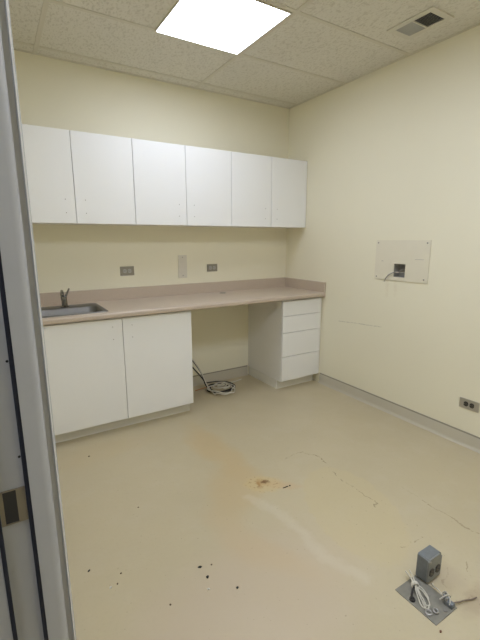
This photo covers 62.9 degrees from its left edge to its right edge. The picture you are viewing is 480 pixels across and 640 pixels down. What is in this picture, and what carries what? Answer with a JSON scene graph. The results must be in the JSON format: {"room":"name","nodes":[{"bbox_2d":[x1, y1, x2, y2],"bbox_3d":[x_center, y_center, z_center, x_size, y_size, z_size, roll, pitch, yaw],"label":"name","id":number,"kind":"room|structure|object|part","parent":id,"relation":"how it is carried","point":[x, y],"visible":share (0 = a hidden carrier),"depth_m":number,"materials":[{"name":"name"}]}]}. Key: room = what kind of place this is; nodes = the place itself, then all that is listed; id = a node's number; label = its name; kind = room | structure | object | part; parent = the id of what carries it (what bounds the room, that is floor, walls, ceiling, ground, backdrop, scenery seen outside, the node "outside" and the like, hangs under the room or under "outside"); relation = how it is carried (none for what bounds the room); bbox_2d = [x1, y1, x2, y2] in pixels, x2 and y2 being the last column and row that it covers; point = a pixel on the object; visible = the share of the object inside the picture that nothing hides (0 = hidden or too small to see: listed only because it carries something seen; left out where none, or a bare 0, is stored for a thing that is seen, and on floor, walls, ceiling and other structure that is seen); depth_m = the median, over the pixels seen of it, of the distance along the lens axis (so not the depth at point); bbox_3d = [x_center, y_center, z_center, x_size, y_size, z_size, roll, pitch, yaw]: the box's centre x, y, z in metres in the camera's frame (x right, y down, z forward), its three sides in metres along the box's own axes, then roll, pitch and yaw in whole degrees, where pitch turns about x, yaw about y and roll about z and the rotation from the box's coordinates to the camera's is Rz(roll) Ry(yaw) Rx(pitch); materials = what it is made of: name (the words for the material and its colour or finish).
{"room":"empty exam room","nodes":[
{"label":"empty exam room","id":0,"kind":"room"},
{"bbox_2d":[14,50,288,375],"bbox_3d":[-1.303,-0.626,3.120,4.350,2.769,0.100,-7,14,-31],"label":"wall","id":1,"kind":"structure","parent":0,"point":[53,93],"depth_m":3.34,"materials":[{"name":"beige paint"}]},
{"bbox_2d":[22,124,135,225],"bbox_3d":[-1.252,-1.014,2.830,0.891,0.613,0.303,-7,14,-31],"label":"upper cabinet","id":2,"kind":"object","parent":1,"relation":"attached to","point":[74,177],"visible":0.9,"depth_m":2.73,"materials":[{"name":"white laminate"}]},
{"bbox_3d":[-1.338,-0.969,2.615,0.419,0.613,0.018,-7,14,-31],"label":"door","id":3,"kind":"part","parent":2,"relation":"part of","materials":[{"name":"white laminate"}]},
{"bbox_3d":[-0.978,-1.015,2.833,0.419,0.613,0.018,-7,14,-31],"label":"door","id":4,"kind":"part","parent":2,"relation":"part of","materials":[{"name":"white laminate"}]},
{"bbox_2d":[120,266,133,275],"bbox_3d":[-0.953,-0.422,3.318,0.118,0.076,0.007,-7,14,-31],"label":"wall outlet","id":5,"kind":"object","parent":1,"relation":"attached to","point":[127,270],"visible":1,"depth_m":3.32,"materials":[{"name":"metal"}]},
{"bbox_2d":[40,277,285,305],"bbox_3d":[-0.604,-0.268,3.562,2.584,0.125,0.020,-7,14,-31],"label":"backsplash","id":6,"kind":"structure","parent":1,"relation":"attached to","point":[51,298],"depth_m":3.46,"materials":[{"name":"beige laminate"}]},
{"bbox_2d":[126,138,231,226],"bbox_3d":[-0.512,-1.108,3.277,0.844,0.613,0.303,-7,14,-31],"label":"upper cabinet","id":7,"kind":"object","parent":1,"relation":"attached to","point":[177,185],"visible":1,"depth_m":3.13,"materials":[{"name":"white laminate"}]},
{"bbox_3d":[-0.618,-1.061,3.050,0.419,0.613,0.018,-7,14,-31],"label":"door","id":8,"kind":"part","parent":7,"relation":"part of","materials":[{"name":"white laminate"}]},
{"bbox_3d":[-0.257,-1.107,3.267,0.419,0.613,0.018,-7,14,-31],"label":"door","id":9,"kind":"part","parent":7,"relation":"part of","materials":[{"name":"white laminate"}]},
{"bbox_2d":[178,255,186,277],"bbox_3d":[-0.522,-0.496,3.575,0.084,0.206,0.007,-7,14,-31],"label":"blank plate","id":10,"kind":"object","parent":1,"relation":"attached to","point":[182,259],"visible":1,"depth_m":3.57,"materials":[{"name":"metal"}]},
{"bbox_2d":[207,264,216,271],"bbox_3d":[-0.264,-0.506,3.734,0.110,0.070,0.007,-7,14,-31],"label":"wall outlet","id":11,"kind":"object","parent":1,"relation":"attached to","point":[210,267],"visible":1,"depth_m":3.73,"materials":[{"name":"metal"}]},
{"bbox_2d":[193,365,247,385],"bbox_3d":[-0.296,0.567,3.927,0.886,0.100,0.022,-7,14,-31],"label":"baseboard","id":12,"kind":"structure","parent":1,"relation":"attached to","point":[220,375],"depth_m":4.00,"materials":[{"name":"grey plastic"}]},
{"bbox_2d":[226,151,306,227],"bbox_3d":[0.207,-1.200,3.710,0.840,0.613,0.303,-7,14,-31],"label":"upper cabinet","id":13,"kind":"object","parent":1,"relation":"attached to","point":[267,191],"visible":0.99,"depth_m":3.57,"materials":[{"name":"white laminate"}]},
{"bbox_3d":[0.103,-1.153,3.484,0.419,0.613,0.018,-7,14,-31],"label":"door","id":14,"kind":"part","parent":13,"relation":"part of","materials":[{"name":"white laminate"}]},
{"bbox_3d":[0.461,-1.198,3.700,0.415,0.613,0.018,-7,14,-31],"label":"door","id":15,"kind":"part","parent":13,"relation":"part of","materials":[{"name":"white laminate"}]},
{"bbox_2d":[8,0,479,107],"bbox_3d":[0.190,-1.442,0.473,4.350,0.100,5.800,-7,14,-31],"label":"ceiling","id":16,"kind":"structure","parent":0,"point":[302,43],"depth_m":2.58,"materials":[{"name":"tile"}]},
{"bbox_2d":[155,0,291,54],"bbox_3d":[-0.117,-1.772,2.330,0.598,0.009,0.598,-7,14,-31],"label":"recessed light","id":17,"kind":"object","parent":16,"relation":"in","point":[230,26],"visible":1,"depth_m":2.33,"materials":[{"name":"plastic"}]},
{"bbox_2d":[13,0,479,108],"bbox_3d":[0.489,-1.597,1.469,2.585,0.004,4.200,-7,14,-31],"label":"grid","id":18,"kind":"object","parent":16,"relation":"attached to","point":[44,9],"depth_m":2.67,"materials":[{"name":"paint"}]},
{"bbox_2d":[387,6,453,39],"bbox_3d":[1.077,-1.780,2.354,0.208,0.008,0.305,-7,14,-31],"label":"ceiling vent","id":19,"kind":"object","parent":16,"relation":"in","point":[431,17],"visible":1,"depth_m":2.34,"materials":[{"name":"metal"}]},
{"bbox_2d":[56,374,479,639],"bbox_3d":[0.195,1.269,1.036,4.350,0.100,5.800,-7,14,-31],"label":"floor","id":20,"kind":"structure","parent":0,"point":[324,555],"depth_m":1.99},
{"bbox_2d":[43,310,192,442],"bbox_3d":[-1.043,0.351,3.077,1.204,0.872,0.577,-7,14,-31],"label":"base cabinet","id":21,"kind":"object","parent":20,"relation":"on","point":[111,373],"visible":0.81,"depth_m":2.84,"materials":[{"name":"white plastic"}]},
{"bbox_3d":[-1.070,0.382,2.732,0.533,0.764,0.018,-7,14,-31],"label":"door","id":22,"kind":"part","parent":21,"relation":"part of","materials":[{"name":"white laminate"}]},
{"bbox_3d":[-0.613,0.324,3.008,0.533,0.764,0.018,-7,14,-31],"label":"door","id":23,"kind":"part","parent":21,"relation":"part of","materials":[{"name":"white laminate"}]},
{"bbox_2d":[40,277,325,324],"bbox_3d":[-0.447,-0.207,3.314,2.584,0.143,0.618,-7,14,-31],"label":"countertop","id":24,"kind":"structure","parent":21,"relation":"on","point":[144,300],"depth_m":3.33,"materials":[{"name":"beige laminate"}]},
{"bbox_2d":[60,288,68,307],"bbox_3d":[-1.281,-0.159,2.837,0.070,0.138,0.171,-2,12,-9],"label":"faucet","id":25,"kind":"object","parent":24,"relation":"on","point":[63,297],"visible":1,"depth_m":2.88,"materials":[{"name":"silver metal"}]},
{"bbox_3d":[-1.276,-0.180,2.821,0.024,0.088,0.153,-6,13,-25],"label":"spout","id":26,"kind":"part","parent":25,"relation":"part of","materials":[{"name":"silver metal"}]},
{"bbox_2d":[41,303,107,317],"bbox_3d":[-1.232,-0.001,2.819,0.482,0.164,0.432,-7,14,-31],"label":"sink","id":27,"kind":"object","parent":24,"relation":"in","point":[52,311],"visible":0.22,"depth_m":2.88,"materials":[{"name":"silver metal"}]},
{"bbox_2d":[192,360,233,392],"bbox_3d":[-0.356,0.355,3.713,0.595,0.607,0.252,1,12,4],"label":"power cable","id":28,"kind":"object","parent":20,"relation":"on","point":[227,390],"visible":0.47,"depth_m":3.74,"materials":[{"name":"black plastic"}]},
{"bbox_2d":[192,358,234,394],"bbox_3d":[-0.323,0.382,3.664,0.583,0.558,0.287,2,12,9],"label":"cable","id":29,"kind":"object","parent":20,"relation":"on","point":[215,384],"visible":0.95,"depth_m":3.68,"materials":[{"name":"grey plastic"}]},
{"bbox_2d":[192,366,234,384],"bbox_3d":[-0.351,0.396,3.702,0.615,0.521,0.149,-1,12,-6],"label":"power cable","id":30,"kind":"object","parent":20,"relation":"on","point":[192,366],"visible":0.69,"depth_m":3.76,"materials":[{"name":"black plastic"}]},
{"bbox_2d":[248,297,321,388],"bbox_3d":[0.439,0.163,3.971,0.480,0.872,0.576,-7,14,-31],"label":"base cabinet","id":31,"kind":"object","parent":20,"relation":"on","point":[284,336],"visible":0.99,"depth_m":3.76,"materials":[{"name":"white plastic"}]},
{"bbox_3d":[0.578,0.430,3.779,0.454,0.233,0.018,-7,14,-31],"label":"drawer","id":32,"kind":"part","parent":31,"relation":"part of","materials":[{"name":"white laminate"}]},
{"bbox_3d":[0.577,0.014,3.693,0.454,0.153,0.018,-7,14,-31],"label":"drawer","id":33,"kind":"part","parent":31,"relation":"part of","materials":[{"name":"white laminate"}]},
{"bbox_3d":[0.578,0.203,3.732,0.454,0.224,0.018,-7,14,-31],"label":"drawer","id":34,"kind":"part","parent":31,"relation":"part of","materials":[{"name":"white laminate"}]},
{"bbox_3d":[0.577,-0.132,3.663,0.454,0.138,0.018,-7,14,-31],"label":"drawer","id":35,"kind":"part","parent":31,"relation":"part of","materials":[{"name":"white laminate"}]},
{"bbox_2d":[395,575,456,625],"bbox_3d":[0.738,1.102,1.563,0.137,0.010,0.179,-7,14,-31],"label":"floor plate","id":36,"kind":"object","parent":20,"relation":"on","point":[404,590],"visible":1,"depth_m":1.56,"materials":[{"name":"grey metal"}]},
{"bbox_2d":[405,569,429,608],"bbox_3d":[0.719,1.081,1.587,0.070,0.036,0.160,2,12,10],"label":"wire bundle","id":37,"kind":"object","parent":36,"relation":"on","point":[415,585],"visible":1,"depth_m":1.57,"materials":[{"name":"white plastic"}]},
{"bbox_2d":[424,609,432,615],"bbox_3d":[0.720,1.113,1.499,0.029,0.007,0.029,-7,14,-31],"label":"fitting","id":38,"kind":"object","parent":36,"relation":"on","point":[425,610],"visible":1,"depth_m":1.50,"materials":[{"name":"metal"}]},
{"bbox_2d":[440,591,454,608],"bbox_3d":[0.810,1.087,1.538,0.036,0.041,0.060,-7,14,-31],"label":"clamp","id":39,"kind":"object","parent":36,"relation":"attached to","point":[447,598],"visible":1,"depth_m":1.53,"materials":[{"name":"metal"}]},
{"bbox_2d":[416,545,441,582],"bbox_3d":[0.797,1.027,1.654,0.094,0.120,0.056,-7,14,-31],"label":"outlet box","id":40,"kind":"object","parent":20,"relation":"on","point":[429,559],"visible":1,"depth_m":1.63,"materials":[{"name":"grey metal"}]},
{"bbox_2d":[429,568,434,576],"bbox_3d":[0.793,1.040,1.623,0.028,0.036,0.004,-7,14,-31],"label":"receptacle","id":41,"kind":"object","parent":40,"relation":"attached to","point":[431,570],"depth_m":1.62,"materials":[{"name":"black plastic"}]},
{"bbox_3d":[0.808,1.026,1.635,0.092,0.108,0.006,-7,14,-31],"label":"plate","id":42,"kind":"part","parent":40,"relation":"part of","materials":[{"name":"silver metal"}]},
{"bbox_2d":[435,564,440,572],"bbox_3d":[0.829,1.036,1.645,0.028,0.036,0.004,-7,14,-31],"label":"receptacle","id":43,"kind":"object","parent":40,"relation":"attached to","point":[437,566],"depth_m":1.64,"materials":[{"name":"black plastic"}]},
{"bbox_2d":[454,597,476,602],"bbox_3d":[0.884,1.100,1.546,0.121,0.013,0.008,-3,12,-15],"label":"lead","id":44,"kind":"object","parent":20,"relation":"on","point":[474,597],"visible":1,"depth_m":1.55,"materials":[{"name":"plastic"}]},
{"bbox_2d":[286,25,479,436],"bbox_3d":[1.661,-0.478,2.377,0.100,2.769,4.300,-7,14,-31],"label":"wall","id":45,"kind":"structure","parent":0,"point":[391,152],"depth_m":2.97,"materials":[{"name":"beige paint"}]},
{"bbox_2d":[318,373,479,452],"bbox_3d":[1.738,0.877,2.416,0.022,0.100,3.618,-7,14,-31],"label":"baseboard","id":46,"kind":"structure","parent":45,"relation":"attached to","point":[470,441],"depth_m":3.09,"materials":[{"name":"grey plastic"}]},
{"bbox_2d":[374,240,431,283],"bbox_3d":[1.226,-0.459,2.996,0.008,0.307,0.471,-7,14,-31],"label":"panel","id":47,"kind":"object","parent":45,"relation":"attached to","point":[415,254],"visible":1,"depth_m":2.96,"materials":[{"name":"metal"}]},
{"bbox_2d":[394,264,404,277],"bbox_3d":[1.252,-0.390,3.034,0.060,0.100,0.101,-7,14,-31],"label":"junction box","id":48,"kind":"object","parent":47,"relation":"attached to","point":[397,267],"visible":0.56,"depth_m":3.07,"materials":[{"name":"metal"}]},
{"bbox_2d":[459,397,479,412],"bbox_3d":[1.556,0.570,2.667,0.007,0.070,0.130,-7,14,-31],"label":"wall outlet","id":49,"kind":"object","parent":45,"relation":"attached to","point":[464,403],"visible":1,"depth_m":2.66,"materials":[{"name":"metal"}]},
{"bbox_3d":[-0.279,-0.064,0.402,0.150,2.769,5.700,-7,14,-31],"label":"wall","id":50,"kind":"structure","parent":0,"visible":0},
{"bbox_2d":[0,0,75,639],"bbox_3d":[-0.141,0.289,0.238,0.166,2.144,0.984,-7,14,-31],"label":"door frame","id":51,"kind":"structure","parent":50,"relation":"in","point":[36,603],"depth_m":0.65,"materials":[{"name":"grey paint"}]},
{"bbox_3d":[-0.384,0.314,0.664,0.040,0.063,0.003,-7,14,-31],"label":"strike plate","id":52,"kind":"part","parent":51,"relation":"part of","materials":[{"name":"metal"}]}
]}

